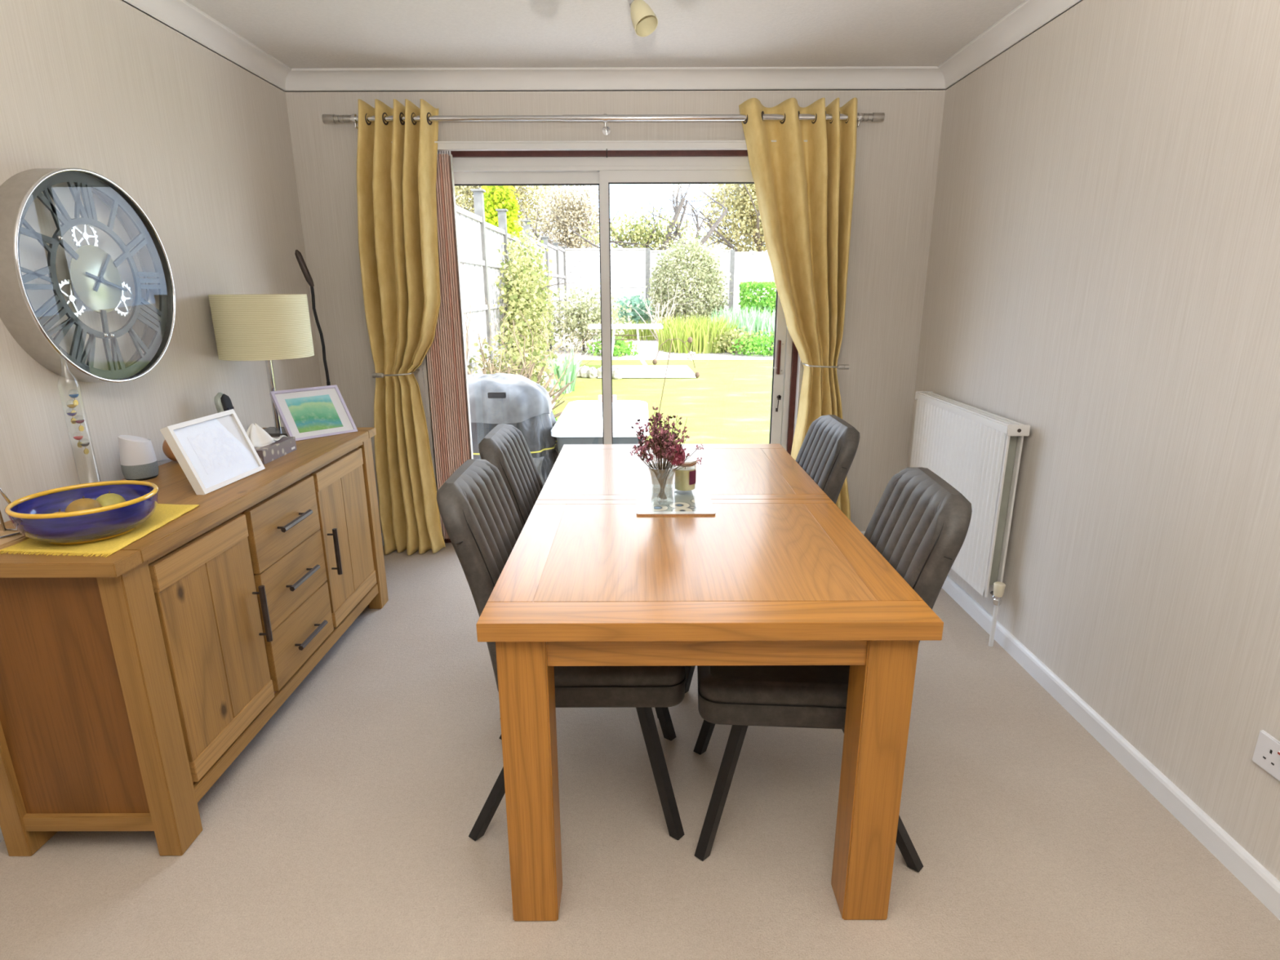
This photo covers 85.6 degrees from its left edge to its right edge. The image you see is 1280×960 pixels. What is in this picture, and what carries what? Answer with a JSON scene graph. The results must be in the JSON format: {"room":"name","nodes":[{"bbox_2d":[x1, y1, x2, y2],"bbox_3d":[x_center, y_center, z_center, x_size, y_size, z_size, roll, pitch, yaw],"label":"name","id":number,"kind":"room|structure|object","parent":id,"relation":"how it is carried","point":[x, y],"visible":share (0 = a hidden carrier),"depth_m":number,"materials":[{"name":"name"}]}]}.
{"room":"dining room","nodes":[
{"label":"dining room","id":0,"kind":"room"},
{"bbox_2d":[0,0,321,524],"bbox_3d":[-1.764,0.144,0.615,0.120,2.805,6.913,0,15,0],"label":"wall","id":1,"kind":"structure","parent":0,"point":[201,142],"depth_m":2.37,"materials":[{"name":"paper"}]},
{"bbox_2d":[0,826,4,842],"bbox_3d":[-1.693,1.199,0.801,0.016,0.072,6.513,0,15,0],"label":"baseboard","id":2,"kind":"structure","parent":1,"relation":"attached to","point":[2,838],"depth_m":1.82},
{"bbox_2d":[0,167,175,382],"bbox_3d":[-1.661,-0.608,2.097,0.093,0.619,0.619,0,15,0],"label":"wall clock","id":3,"kind":"object","parent":1,"relation":"attached to","point":[95,278],"visible":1,"depth_m":2.04,"materials":[{"name":"metal"}]},
{"bbox_2d":[121,0,291,91],"bbox_3d":[-1.667,-1.047,0.183,0.081,0.079,6.513,0,15,0],"label":"trim","id":4,"kind":"structure","parent":1,"relation":"attached to","point":[180,15],"depth_m":2.73,"materials":[{"name":"paint"}]},
{"bbox_2d":[185,0,1025,68],"bbox_3d":[-0.115,-1.165,0.257,3.386,0.100,6.913,0,15,0],"label":"ceiling","id":5,"kind":"structure","parent":0,"point":[298,33],"depth_m":2.79,"materials":[{"name":"paint"}]},
{"bbox_2d":[627,0,657,36],"bbox_3d":[0.000,-1.445,1.905,0.442,0.233,0.657,8,18,29],"label":"ceiling light","id":6,"kind":"object","parent":5,"relation":"attached to","point":[644,20],"visible":1,"depth_m":2.23,"materials":[{"name":"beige metal"}]},
{"bbox_2d":[284,88,945,543],"bbox_3d":[-0.115,-0.686,3.807,3.186,2.705,0.280,0,15,0],"label":"wall","id":7,"kind":"structure","parent":0,"point":[897,157],"depth_m":3.47,"materials":[{"name":"paper"}]},
{"bbox_2d":[372,369,419,377],"bbox_3d":[-1.234,-0.545,3.562,0.265,0.025,0.122,-14,20,-41],"label":"tieback","id":8,"kind":"object","parent":7,"relation":"attached to","point":[374,375],"visible":1,"depth_m":3.51,"materials":[{"name":"metal"}]},
{"bbox_2d":[321,112,884,135],"bbox_3d":[-0.173,-1.708,3.318,2.652,0.076,0.120,0,15,0],"label":"pole","id":9,"kind":"object","parent":7,"relation":"attached to","point":[874,117],"visible":0.92,"depth_m":3.26,"materials":[{"name":"silver metal"}]},
{"bbox_2d":[356,98,445,555],"bbox_3d":[-1.198,-0.695,3.556,0.480,2.250,0.156,-1,15,-3],"label":"curtain","id":10,"kind":"object","parent":9,"relation":"hanging from","point":[397,159],"visible":0.98,"depth_m":3.47,"materials":[{"name":"yellow fabric"}]},
{"bbox_2d":[738,97,857,520],"bbox_3d":[0.822,-0.702,3.561,0.699,2.250,0.157,0,15,2],"label":"curtain","id":11,"kind":"object","parent":9,"relation":"hanging from","point":[805,190],"visible":0.67,"depth_m":3.38,"materials":[{"name":"yellow fabric"}]},
{"bbox_2d":[417,353,804,520],"bbox_3d":[-0.146,-0.647,3.702,2.075,2.085,0.082,0,15,0],"label":"trim","id":12,"kind":"structure","parent":7,"relation":"attached to","point":[800,369],"depth_m":3.72,"materials":[{"name":"paint"}]},
{"bbox_2d":[422,140,807,539],"bbox_3d":[-0.153,-0.668,3.672,2.190,2.052,0.115,0,15,0],"label":"vertical blind","id":13,"kind":"object","parent":7,"relation":"attached to","point":[446,362],"visible":0.66,"depth_m":3.58,"materials":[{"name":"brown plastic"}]},
{"bbox_2d":[284,66,945,92],"bbox_3d":[-0.119,-1.904,3.285,3.186,0.079,0.081,0,15,0],"label":"trim","id":14,"kind":"structure","parent":7,"relation":"attached to","point":[895,77],"depth_m":3.30,"materials":[{"name":"paint"}]},
{"bbox_2d":[438,150,798,542],"bbox_3d":[-0.143,-0.664,3.766,2.010,2.085,0.130,0,15,0],"label":"trim","id":15,"kind":"structure","parent":7,"relation":"attached to","point":[555,153],"depth_m":3.46,"materials":[{"name":"white"}]},
{"bbox_2d":[452,156,792,450],"bbox_3d":[-0.143,-0.662,3.776,1.930,2.016,0.112,0,15,0],"label":"door","id":16,"kind":"structure","parent":7,"relation":"in","point":[602,171],"depth_m":3.54,"materials":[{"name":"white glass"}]},
{"bbox_2d":[775,395,781,411],"bbox_3d":[0.760,-0.423,3.800,0.027,0.093,0.022,0,15,0],"label":"key","id":17,"kind":"object","parent":16,"relation":"hanging from","point":[779,397],"visible":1,"depth_m":3.79,"materials":[{"name":"metal"}]},
{"bbox_2d":[381,531,865,546],"bbox_3d":[-0.112,0.334,3.933,3.186,0.072,0.016,0,15,0],"label":"baseboard","id":18,"kind":"structure","parent":7,"relation":"attached to","point":[862,532],"depth_m":3.92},
{"bbox_2d":[800,361,848,369],"bbox_3d":[0.923,-0.585,3.550,0.279,0.025,0.127,12,20,38],"label":"tieback","id":19,"kind":"object","parent":7,"relation":"attached to","point":[846,366],"visible":0.98,"depth_m":3.50,"materials":[{"name":"metal"}]},
{"bbox_2d":[0,543,1279,959],"bbox_3d":[-0.108,1.268,0.780,3.386,0.060,6.633,0,15,0],"label":"floor","id":20,"kind":"structure","parent":0,"point":[341,830],"depth_m":1.80,"materials":[{"name":"carpet"}]},
{"bbox_2d":[0,427,388,856],"bbox_3d":[-1.399,0.372,2.395,0.521,0.820,1.575,0,15,0],"label":"sideboard","id":21,"kind":"object","parent":20,"relation":"on","point":[132,678],"visible":0.94,"depth_m":1.77,"materials":[{"name":"brown wood"}]},
{"bbox_2d":[0,487,28,550],"bbox_3d":[-1.532,0.078,1.620,0.107,0.159,0.137,0,15,0],"label":"wire stand","id":22,"kind":"object","parent":21,"relation":"on","point":[8,537],"visible":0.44,"depth_m":1.65,"materials":[{"name":"metal"}]},
{"bbox_2d":[57,370,100,483],"bbox_3d":[-1.613,-0.160,1.981,0.064,0.428,0.064,0,15,0],"label":"thermometer","id":23,"kind":"object","parent":21,"relation":"on","point":[73,413],"visible":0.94,"depth_m":1.98,"materials":[{"name":"clear glass"}]},
{"bbox_2d":[0,503,199,557],"bbox_3d":[-1.354,0.119,1.757,0.298,0.004,0.408,0,15,0],"label":"mat","id":24,"kind":"object","parent":21,"relation":"on","point":[164,513],"visible":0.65,"depth_m":1.64,"materials":[{"name":"yellow fabric"}]},
{"bbox_2d":[4,480,158,544],"bbox_3d":[-1.354,0.084,1.699,0.296,0.094,0.296,0,15,0],"label":"fruit bowl","id":25,"kind":"object","parent":24,"relation":"on","point":[33,516],"visible":0.99,"depth_m":1.64,"materials":[{"name":"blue ceramic"}]},
{"bbox_2d":[65,496,102,511],"bbox_3d":[-1.368,0.078,1.702,0.072,0.076,0.081,0,15,0],"label":"fruit","id":26,"kind":"object","parent":25,"relation":"in","point":[83,504],"visible":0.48,"depth_m":1.68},
{"bbox_2d":[95,491,125,506],"bbox_3d":[-1.350,0.064,1.760,0.068,0.072,0.076,0,15,0],"label":"fruit","id":27,"kind":"object","parent":25,"relation":"in","point":[108,499],"visible":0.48,"depth_m":1.74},
{"bbox_2d":[117,435,158,480],"bbox_3d":[-1.607,-0.076,2.212,0.097,0.143,0.097,0,15,0],"label":"smart speaker","id":28,"kind":"object","parent":21,"relation":"on","point":[138,460],"visible":0.98,"depth_m":2.18},
{"bbox_2d":[162,439,177,462],"bbox_3d":[-1.611,-0.115,2.426,0.108,0.104,0.108,0,15,0],"label":"ball","id":29,"kind":"object","parent":21,"relation":"on","point":[167,451],"visible":0.18,"depth_m":2.38,"materials":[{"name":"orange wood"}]},
{"bbox_2d":[160,408,265,494],"bbox_3d":[-1.340,-0.092,2.164,0.132,0.212,0.306,1,15,3],"label":"picture frame","id":30,"kind":"object","parent":21,"relation":"on","point":[215,451],"visible":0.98,"depth_m":2.14,"materials":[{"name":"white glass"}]},
{"bbox_2d":[186,425,245,474],"bbox_3d":[-1.320,-0.096,2.160,0.045,0.115,0.186,1,15,3],"label":"artwork","id":31,"kind":"object","parent":30,"relation":"attached to","point":[215,449],"depth_m":2.15},
{"bbox_2d":[213,392,234,413],"bbox_3d":[-1.602,-0.238,2.683,0.084,0.205,0.084,0,15,0],"label":"handset","id":32,"kind":"object","parent":21,"relation":"on","point":[223,402],"visible":0.44,"depth_m":2.64,"materials":[{"name":"grey plastic"}]},
{"bbox_2d":[208,293,314,436],"bbox_3d":[-1.522,-0.468,2.838,0.348,0.567,0.348,0,15,0],"label":"table lamp","id":33,"kind":"object","parent":21,"relation":"on","point":[267,327],"visible":0.96,"depth_m":2.66,"materials":[{"name":"fabric"}]},
{"bbox_2d":[246,422,297,464],"bbox_3d":[-1.361,-0.144,2.492,0.121,0.125,0.235,0,15,0],"label":"tissue box","id":34,"kind":"object","parent":21,"relation":"on","point":[268,448],"visible":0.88,"depth_m":2.46,"materials":[{"name":"paper"}]},
{"bbox_2d":[269,384,357,440],"bbox_3d":[-1.361,-0.280,2.888,0.174,0.196,0.274,13,20,40],"label":"picture frame","id":35,"kind":"object","parent":21,"relation":"on","point":[313,412],"visible":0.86,"depth_m":2.88,"materials":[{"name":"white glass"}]},
{"bbox_2d":[284,394,343,432],"bbox_3d":[-1.356,-0.278,2.881,0.104,0.127,0.183,13,20,40],"label":"artwork","id":36,"kind":"object","parent":35,"relation":"attached to","point":[304,413],"depth_m":2.88},
{"bbox_2d":[294,249,330,386],"bbox_3d":[-1.527,-0.311,3.439,0.224,1.586,0.224,0,15,0],"label":"reading lamp","id":37,"kind":"object","parent":20,"relation":"on","point":[299,256],"visible":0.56,"depth_m":3.28,"materials":[{"name":"black metal"}]},
{"bbox_2d":[436,458,685,840],"bbox_3d":[-0.184,0.433,1.911,0.602,0.952,0.453,0,15,0],"label":"dining chair","id":38,"kind":"object","parent":20,"relation":"on","point":[479,515],"visible":0.34,"depth_m":1.71,"materials":[{"name":"grey leather"}]},
{"bbox_2d":[478,423,657,719],"bbox_3d":[-0.203,0.295,2.414,0.602,0.952,0.453,0,15,0],"label":"dining chair","id":39,"kind":"object","parent":20,"relation":"on","point":[504,446],"visible":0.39,"depth_m":2.23,"materials":[{"name":"grey leather"}]},
{"bbox_2d":[475,444,943,920],"bbox_3d":[0.139,0.433,2.260,0.924,0.765,1.648,0,15,0],"label":"dining table","id":40,"kind":"object","parent":20,"relation":"on","point":[779,575],"visible":0.98,"depth_m":1.53,"materials":[{"name":"brown wood"}]},
{"bbox_2d":[636,484,715,515],"bbox_3d":[0.105,0.059,2.167,0.231,0.007,0.317,0,15,0],"label":"placemat","id":41,"kind":"object","parent":40,"relation":"on","point":[697,502],"visible":0.98,"depth_m":2.12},
{"bbox_2d":[648,465,677,498],"bbox_3d":[0.067,0.014,2.094,0.090,0.118,0.090,0,15,0],"label":"glass vase","id":42,"kind":"object","parent":41,"relation":"on","point":[648,465],"visible":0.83,"depth_m":2.08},
{"bbox_2d":[630,406,703,499],"bbox_3d":[0.073,-0.076,2.058,0.193,0.281,0.161,9,18,29],"label":"dried flowers","id":43,"kind":"object","parent":42,"relation":"in","point":[664,446],"visible":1,"depth_m":2.04,"materials":[{"name":"plant"}]},
{"bbox_2d":[673,456,697,493],"bbox_3d":[0.144,-0.015,2.210,0.077,0.112,0.077,0,15,0],"label":"jar candle","id":44,"kind":"object","parent":41,"relation":"on","point":[685,477],"visible":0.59,"depth_m":2.19,"materials":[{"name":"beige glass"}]},
{"bbox_2d":[684,414,859,693],"bbox_3d":[0.435,0.251,2.569,0.602,0.952,0.453,0,15,0],"label":"dining chair","id":45,"kind":"object","parent":20,"relation":"on","point":[827,452],"visible":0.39,"depth_m":2.35,"materials":[{"name":"grey leather"}]},
{"bbox_2d":[693,466,972,872],"bbox_3d":[0.452,0.455,1.825,0.602,0.952,0.453,1,15,4],"label":"dining chair","id":46,"kind":"object","parent":20,"relation":"on","point":[920,522],"visible":0.38,"depth_m":1.64,"materials":[{"name":"grey leather"}]},
{"bbox_2d":[906,0,1279,881],"bbox_3d":[1.542,0.134,0.616,0.120,2.805,6.913,0,15,0],"label":"wall","id":47,"kind":"structure","parent":0,"point":[1103,273],"depth_m":2.06,"materials":[{"name":"paint"}]},
{"bbox_2d":[910,391,1031,646],"bbox_3d":[1.430,0.114,3.138,0.102,0.908,0.970,0,15,0],"label":"radiator","id":48,"kind":"object","parent":47,"relation":"attached to","point":[977,451],"visible":0.73,"depth_m":2.84,"materials":[{"name":"metal"}]},
{"bbox_2d":[915,391,1031,435],"bbox_3d":[1.421,-0.304,3.028,0.086,0.043,0.902,0,15,0],"label":"grille","id":49,"kind":"object","parent":48,"relation":"attached to","point":[992,424],"depth_m":2.90,"materials":[{"name":"metal"}]},
{"bbox_2d":[937,0,1081,89],"bbox_3d":[1.438,-1.057,0.184,0.081,0.079,6.513,0,15,0],"label":"trim","id":50,"kind":"structure","parent":47,"relation":"attached to","point":[1022,21],"depth_m":2.75,"materials":[{"name":"paint"}]},
{"bbox_2d":[942,575,1279,919],"bbox_3d":[1.477,1.189,0.802,0.016,0.072,6.513,0,15,0],"label":"baseboard","id":51,"kind":"structure","parent":47,"relation":"attached to","point":[1251,873],"depth_m":2.02,"materials":[{"name":"wood"}]},
{"bbox_2d":[1252,729,1279,781],"bbox_3d":[1.476,0.653,1.585,0.016,0.086,0.146,0,15,0],"label":"wall socket","id":52,"kind":"object","parent":47,"relation":"attached to","point":[1266,755],"visible":1,"depth_m":1.62,"materials":[{"name":"white plastic"}]},
{"bbox_2d":[1276,751,1279,760],"bbox_3d":[1.471,0.635,1.589,0.005,0.020,0.010,0,15,0],"label":"rocker switch","id":53,"kind":"object","parent":52,"relation":"attached to","point":[1277,752],"depth_m":1.59,"materials":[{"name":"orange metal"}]},
{"label":"outside","id":54,"kind":"structure","parent":0,"visible":0},
{"bbox_2d":[564,330,773,359],"bbox_3d":[2.480,-4.310,18.575,23.000,0.806,13.900,0,15,0],"label":"soil","id":55,"kind":"object","parent":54,"point":[649,348],"visible":0.01,"depth_m":12.50,"materials":[{"name":"white"}]},
{"bbox_2d":[454,185,586,246],"bbox_3d":[-5.098,-9.325,23.494,6.535,7.335,7.708,-10,18,-31],"label":"tree","id":56,"kind":"object","parent":55,"relation":"on","point":[466,194],"visible":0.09,"depth_m":23.05,"materials":[{"name":"grey plant"}]},
{"bbox_2d":[560,246,567,329],"bbox_3d":[-1.719,-4.322,15.714,0.130,1.863,0.130,0,15,0],"label":"fence post","id":57,"kind":"object","parent":55,"relation":"on","point":[563,247],"visible":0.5,"depth_m":15.54,"materials":[{"name":"concrete"}]},
{"bbox_2d":[516,185,613,248],"bbox_3d":[-2.425,-7.454,21.719,4.416,4.738,3.829,-11,19,-34],"label":"tree","id":58,"kind":"object","parent":55,"relation":"on","point":[571,211],"visible":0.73,"depth_m":20.95,"materials":[{"name":"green plant"}]},
{"bbox_2d":[565,248,645,328],"bbox_3d":[-0.829,-4.366,15.890,1.964,1.825,0.070,0,15,0],"label":"fence","id":59,"kind":"object","parent":55,"relation":"on","point":[628,265],"visible":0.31,"depth_m":15.78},
{"bbox_2d":[586,334,641,357],"bbox_3d":[-0.455,-2.434,12.501,0.998,0.408,0.681,0,15,0],"label":"shrub","id":60,"kind":"object","parent":55,"relation":"on","point":[622,347],"visible":0.66,"depth_m":12.42,"materials":[{"name":"green plant"}]},
{"bbox_2d":[519,184,745,251],"bbox_3d":[0.597,-6.236,18.188,8.803,4.301,4.223,-8,17,-27],"label":"apple tree","id":61,"kind":"object","parent":55,"relation":"on","point":[642,237],"visible":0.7,"depth_m":17.76,"materials":[{"name":"grey plant"}]},
{"bbox_2d":[612,293,657,324],"bbox_3d":[-0.097,-3.635,15.179,1.140,0.909,0.875,-5,16,-16],"label":"leafy shrub","id":62,"kind":"object","parent":55,"relation":"on","point":[634,298],"visible":0.6,"depth_m":14.99,"materials":[{"name":"green plant"}]},
{"bbox_2d":[611,317,663,340],"bbox_3d":[-0.137,-3.200,14.636,1.734,0.446,0.793,0,15,0],"label":"clump","id":63,"kind":"object","parent":55,"relation":"on","point":[646,332],"visible":0.34,"depth_m":14.49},
{"bbox_2d":[645,248,649,323],"bbox_3d":[0.181,-4.372,15.900,0.100,1.827,0.100,0,15,0],"label":"fence post","id":64,"kind":"object","parent":55,"relation":"on","point":[647,250],"visible":0.57,"depth_m":15.75,"materials":[{"name":"concrete"}]},
{"bbox_2d":[614,277,702,342],"bbox_3d":[0.360,-3.368,13.650,1.348,1.387,1.418,14,21,41],"label":"bare shrub","id":65,"kind":"object","parent":55,"relation":"on","point":[671,308],"visible":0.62,"depth_m":13.65,"materials":[{"name":"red plant"}]},
{"bbox_2d":[641,230,732,325],"bbox_3d":[0.982,-3.903,14.487,1.789,2.525,1.735,-9,18,-30],"label":"round bush","id":66,"kind":"object","parent":55,"relation":"on","point":[704,263],"visible":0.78,"depth_m":14.04,"materials":[{"name":"green plant"}]},
{"bbox_2d":[649,249,730,324],"bbox_3d":[1.141,-4.351,15.897,1.864,1.781,0.070,0,15,0],"label":"fence","id":67,"kind":"object","parent":55,"relation":"on","point":[725,254],"visible":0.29,"depth_m":15.74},
{"bbox_2d":[653,311,740,353],"bbox_3d":[1.094,-2.803,13.056,1.794,0.730,1.315,0,15,0],"label":"clump","id":68,"kind":"object","parent":55,"relation":"on","point":[700,333],"visible":0.88,"depth_m":12.73,"materials":[{"name":"plant"}]},
{"bbox_2d":[662,183,767,252],"bbox_3d":[4.164,-7.755,19.791,5.523,6.237,5.772,-10,18,-32],"label":"tree","id":69,"kind":"object","parent":55,"relation":"on","point":[748,217],"visible":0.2,"depth_m":19.38,"materials":[{"name":"grey plant"}]},
{"bbox_2d":[728,249,734,317],"bbox_3d":[2.101,-4.358,15.906,0.100,1.785,0.100,0,15,0],"label":"fence post","id":70,"kind":"object","parent":55,"relation":"on","point":[732,251],"visible":0.64,"depth_m":15.80,"materials":[{"name":"concrete"}]},
{"bbox_2d":[706,325,761,353],"bbox_3d":[1.730,-2.571,12.689,1.054,0.520,0.790,0,15,0],"label":"shrub","id":71,"kind":"object","parent":55,"relation":"on","point":[737,334],"visible":0.7,"depth_m":12.56,"materials":[{"name":"green plant"}]},
{"bbox_2d":[708,304,775,350],"bbox_3d":[2.161,-2.971,13.368,1.740,0.837,1.084,0,15,0],"label":"clump","id":72,"kind":"object","parent":55,"relation":"on","point":[752,321],"visible":0.43,"depth_m":13.08,"materials":[{"name":"plant"}]},
{"bbox_2d":[727,325,774,356],"bbox_3d":[2.367,-2.500,12.384,1.619,0.575,0.745,0,15,0],"label":"shrub","id":73,"kind":"object","parent":55,"relation":"on","point":[755,348],"visible":0.54,"depth_m":12.32,"materials":[{"name":"green plant"}]},
{"bbox_2d":[733,251,776,313],"bbox_3d":[3.041,-4.336,15.903,1.824,1.739,0.070,0,15,0],"label":"fence","id":74,"kind":"object","parent":55,"relation":"on","point":[752,266],"visible":0.23,"depth_m":15.78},
{"bbox_2d":[738,280,776,319],"bbox_3d":[2.642,-3.525,14.383,1.122,1.193,0.997,0,15,0],"label":"clipped shrub","id":75,"kind":"object","parent":55,"relation":"on","point":[746,286],"visible":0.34,"depth_m":13.98,"materials":[{"name":"green plant"}]},
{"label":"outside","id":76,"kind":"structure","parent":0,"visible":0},
{"bbox_2d":[539,334,591,408],"bbox_3d":[-2.533,-1.446,9.918,2.950,0.563,11.500,0,15,0],"label":"flower bed","id":77,"kind":"object","parent":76,"point":[576,357],"visible":0.1,"depth_m":12.69,"materials":[{"name":"plant"}]},
{"bbox_2d":[455,204,490,373],"bbox_3d":[-1.704,-1.495,6.805,0.065,2.214,1.720,0,15,0],"label":"fence","id":78,"kind":"object","parent":77,"relation":"on","point":[468,227],"visible":0.41,"depth_m":7.01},
{"bbox_2d":[471,188,493,363],"bbox_3d":[-1.709,-1.896,7.639,0.130,2.442,0.130,0,15,0],"label":"fence post","id":79,"kind":"object","parent":77,"relation":"on","point":[478,197],"visible":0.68,"depth_m":7.45,"materials":[{"name":"concrete"}]},
{"bbox_2d":[484,221,510,371],"bbox_3d":[-1.706,-1.943,8.295,0.065,2.079,1.190,0,15,0],"label":"fence","id":80,"kind":"object","parent":77,"relation":"on","point":[494,234],"visible":0.46,"depth_m":8.12,"materials":[{"name":"wood"}]},
{"bbox_2d":[480,186,523,238],"bbox_3d":[-2.860,-5.015,15.101,1.090,3.629,1.909,4,16,13],"label":"conifer","id":81,"kind":"object","parent":77,"relation":"on","point":[497,195],"visible":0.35,"depth_m":14.29,"materials":[{"name":"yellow plant"}]},
{"bbox_2d":[495,208,513,372],"bbox_3d":[-1.710,-2.245,8.880,0.130,2.307,0.130,0,15,0],"label":"fence post","id":82,"kind":"object","parent":77,"relation":"on","point":[502,218],"visible":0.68,"depth_m":8.59,"materials":[{"name":"concrete"}]},
{"bbox_2d":[507,233,528,367],"bbox_3d":[-1.708,-2.397,9.845,0.065,1.984,1.840,0,15,0],"label":"fence","id":83,"kind":"object","parent":77,"relation":"on","point":[511,240],"visible":0.16,"depth_m":9.26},
{"bbox_2d":[521,219,534,368],"bbox_3d":[-1.713,-2.837,10.730,0.130,2.244,0.130,0,15,0],"label":"fence post","id":84,"kind":"object","parent":77,"relation":"on","point":[526,226],"visible":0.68,"depth_m":10.43,"materials":[{"name":"concrete"}]},
{"bbox_2d":[463,267,601,417],"bbox_3d":[-1.076,-0.872,6.493,2.251,2.427,2.634,-9,18,-29],"label":"rose bush","id":85,"kind":"object","parent":77,"relation":"on","point":[526,371],"visible":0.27,"depth_m":6.63,"materials":[{"name":"green plant"}]},
{"bbox_2d":[493,218,581,382],"bbox_3d":[-1.270,-2.224,9.047,1.112,2.188,3.194,-1,15,-4],"label":"climbing shrub","id":86,"kind":"object","parent":77,"relation":"on","point":[526,291],"visible":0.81,"depth_m":8.49,"materials":[{"name":"green plant"}]},
{"bbox_2d":[530,237,549,361],"bbox_3d":[-1.711,-3.028,11.777,0.065,1.951,2.020,0,15,0],"label":"fence","id":87,"kind":"object","parent":77,"relation":"on","point":[540,245],"visible":0.2,"depth_m":12.02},
{"bbox_2d":[541,235,551,350],"bbox_3d":[-1.715,-3.420,12.768,0.130,2.041,0.130,0,15,0],"label":"fence post","id":88,"kind":"object","parent":77,"relation":"on","point":[544,238],"visible":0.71,"depth_m":12.56,"materials":[{"name":"concrete"}]},
{"bbox_2d":[547,242,559,341],"bbox_3d":[-1.714,-3.620,13.585,0.065,1.888,1.580,0,15,0],"label":"fence","id":89,"kind":"object","parent":77,"relation":"on","point":[552,249],"visible":0.46,"depth_m":13.68,"materials":[{"name":"wood"}]},
{"bbox_2d":[551,242,560,338],"bbox_3d":[-1.717,-3.912,14.375,0.130,1.944,0.130,0,15,0],"label":"fence post","id":90,"kind":"object","parent":77,"relation":"on","point":[555,244],"visible":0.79,"depth_m":14.22,"materials":[{"name":"concrete"}]},
{"bbox_2d":[558,246,565,334],"bbox_3d":[-1.716,-4.094,15.051,0.065,1.831,1.300,0,15,0],"label":"fence","id":91,"kind":"object","parent":77,"relation":"on","point":[561,250],"visible":0.48,"depth_m":15.04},
{"bbox_2d":[538,346,595,394],"bbox_3d":[-1.089,-1.497,9.318,0.930,0.624,0.861,-8,17,-26],"label":"clump","id":92,"kind":"object","parent":77,"relation":"on","point":[571,371],"visible":0.73,"depth_m":9.27,"materials":[{"name":"plant"}]},
{"bbox_2d":[546,280,643,354],"bbox_3d":[-1.040,-2.991,12.664,2.192,1.342,1.376,0,15,0],"label":"feathery shrub","id":93,"kind":"object","parent":77,"relation":"on","point":[577,314],"visible":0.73,"depth_m":12.54,"materials":[{"name":"green plant"}]},
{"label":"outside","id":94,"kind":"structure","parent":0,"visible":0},
{"bbox_2d":[552,359,773,444],"bbox_3d":[2.493,-1.143,9.178,23.000,0.342,5.900,0,15,0],"label":"lawn","id":95,"kind":"structure","parent":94,"point":[729,402],"depth_m":9.06,"materials":[{"name":"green plant"}]},
{"bbox_2d":[579,365,589,377],"bbox_3d":[-0.823,-1.618,10.391,0.218,0.212,0.173,0,15,0],"label":"rock","id":96,"kind":"object","parent":95,"relation":"on","point":[584,371],"visible":0.69,"depth_m":10.32,"materials":[{"name":"stone"}]},
{"bbox_2d":[587,366,597,378],"bbox_3d":[-0.706,-1.588,10.305,0.161,0.207,0.123,0,15,0],"label":"rock","id":97,"kind":"object","parent":95,"relation":"on","point":[593,371],"visible":0.92,"depth_m":10.27,"materials":[{"name":"stone"}]},
{"bbox_2d":[612,366,624,379],"bbox_3d":[-0.327,-1.574,10.263,0.196,0.222,0.142,0,15,0],"label":"rock","id":98,"kind":"object","parent":95,"relation":"on","point":[618,373],"visible":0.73,"depth_m":10.20,"materials":[{"name":"stone"}]},
{"bbox_2d":[597,365,696,377],"bbox_3d":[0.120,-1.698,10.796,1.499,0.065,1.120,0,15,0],"label":"paving","id":99,"kind":"object","parent":95,"relation":"on","point":[630,371],"visible":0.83,"depth_m":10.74,"materials":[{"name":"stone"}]},
{"bbox_2d":[596,367,601,377],"bbox_3d":[-0.576,-1.592,10.316,0.176,0.185,0.126,0,15,0],"label":"rock","id":100,"kind":"object","parent":99,"relation":"on","point":[599,370],"visible":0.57,"depth_m":10.27,"materials":[{"name":"stone"}]},
{"bbox_2d":[587,324,662,372],"bbox_3d":[-0.220,-2.074,10.848,1.140,0.709,0.580,0,15,0],"label":"garden table","id":101,"kind":"object","parent":99,"relation":"on","point":[614,326],"visible":0.84,"depth_m":10.58,"materials":[{"name":"stone"}]},
{"bbox_2d":[652,337,699,413],"bbox_3d":[0.374,-0.986,7.196,0.491,0.988,0.032,0,15,0],"label":"ornament","id":102,"kind":"object","parent":95,"relation":"on","point":[690,339],"visible":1,"depth_m":7.12,"materials":[{"name":"orange metal"}]},
{"bbox_2d":[687,351,697,361],"bbox_3d":[0.535,-1.273,7.118,0.102,0.104,0.014,0,15,0],"label":"flower","id":103,"kind":"object","parent":102,"relation":"on","point":[691,353],"depth_m":7.11,"materials":[{"name":"plant"}]},
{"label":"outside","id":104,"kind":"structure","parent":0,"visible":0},
{"bbox_3d":[2.499,0.183,5.390,23.000,0.175,2.307,0,15,0],"label":"patio","id":105,"kind":"object","parent":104,"visible":0},
{"bbox_2d":[467,373,558,486],"bbox_3d":[-1.100,-0.310,5.105,1.031,0.938,0.752,0,15,0],"label":"covered barbecue","id":106,"kind":"object","parent":105,"relation":"on","point":[517,401],"visible":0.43,"depth_m":4.82,"materials":[{"name":"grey plastic"}]},
{"bbox_2d":[551,400,648,454],"bbox_3d":[-0.283,-0.252,5.562,0.700,0.590,1.340,0,15,0],"label":"box","id":107,"kind":"object","parent":105,"relation":"on","point":[580,422],"visible":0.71,"depth_m":5.08,"materials":[{"name":"white"}]},
{"bbox_2d":[597,395,617,402],"bbox_3d":[-0.284,-0.710,6.027,0.160,0.053,0.100,0,15,0],"label":"brick","id":108,"kind":"object","parent":107,"relation":"on","point":[600,397],"visible":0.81,"depth_m":5.98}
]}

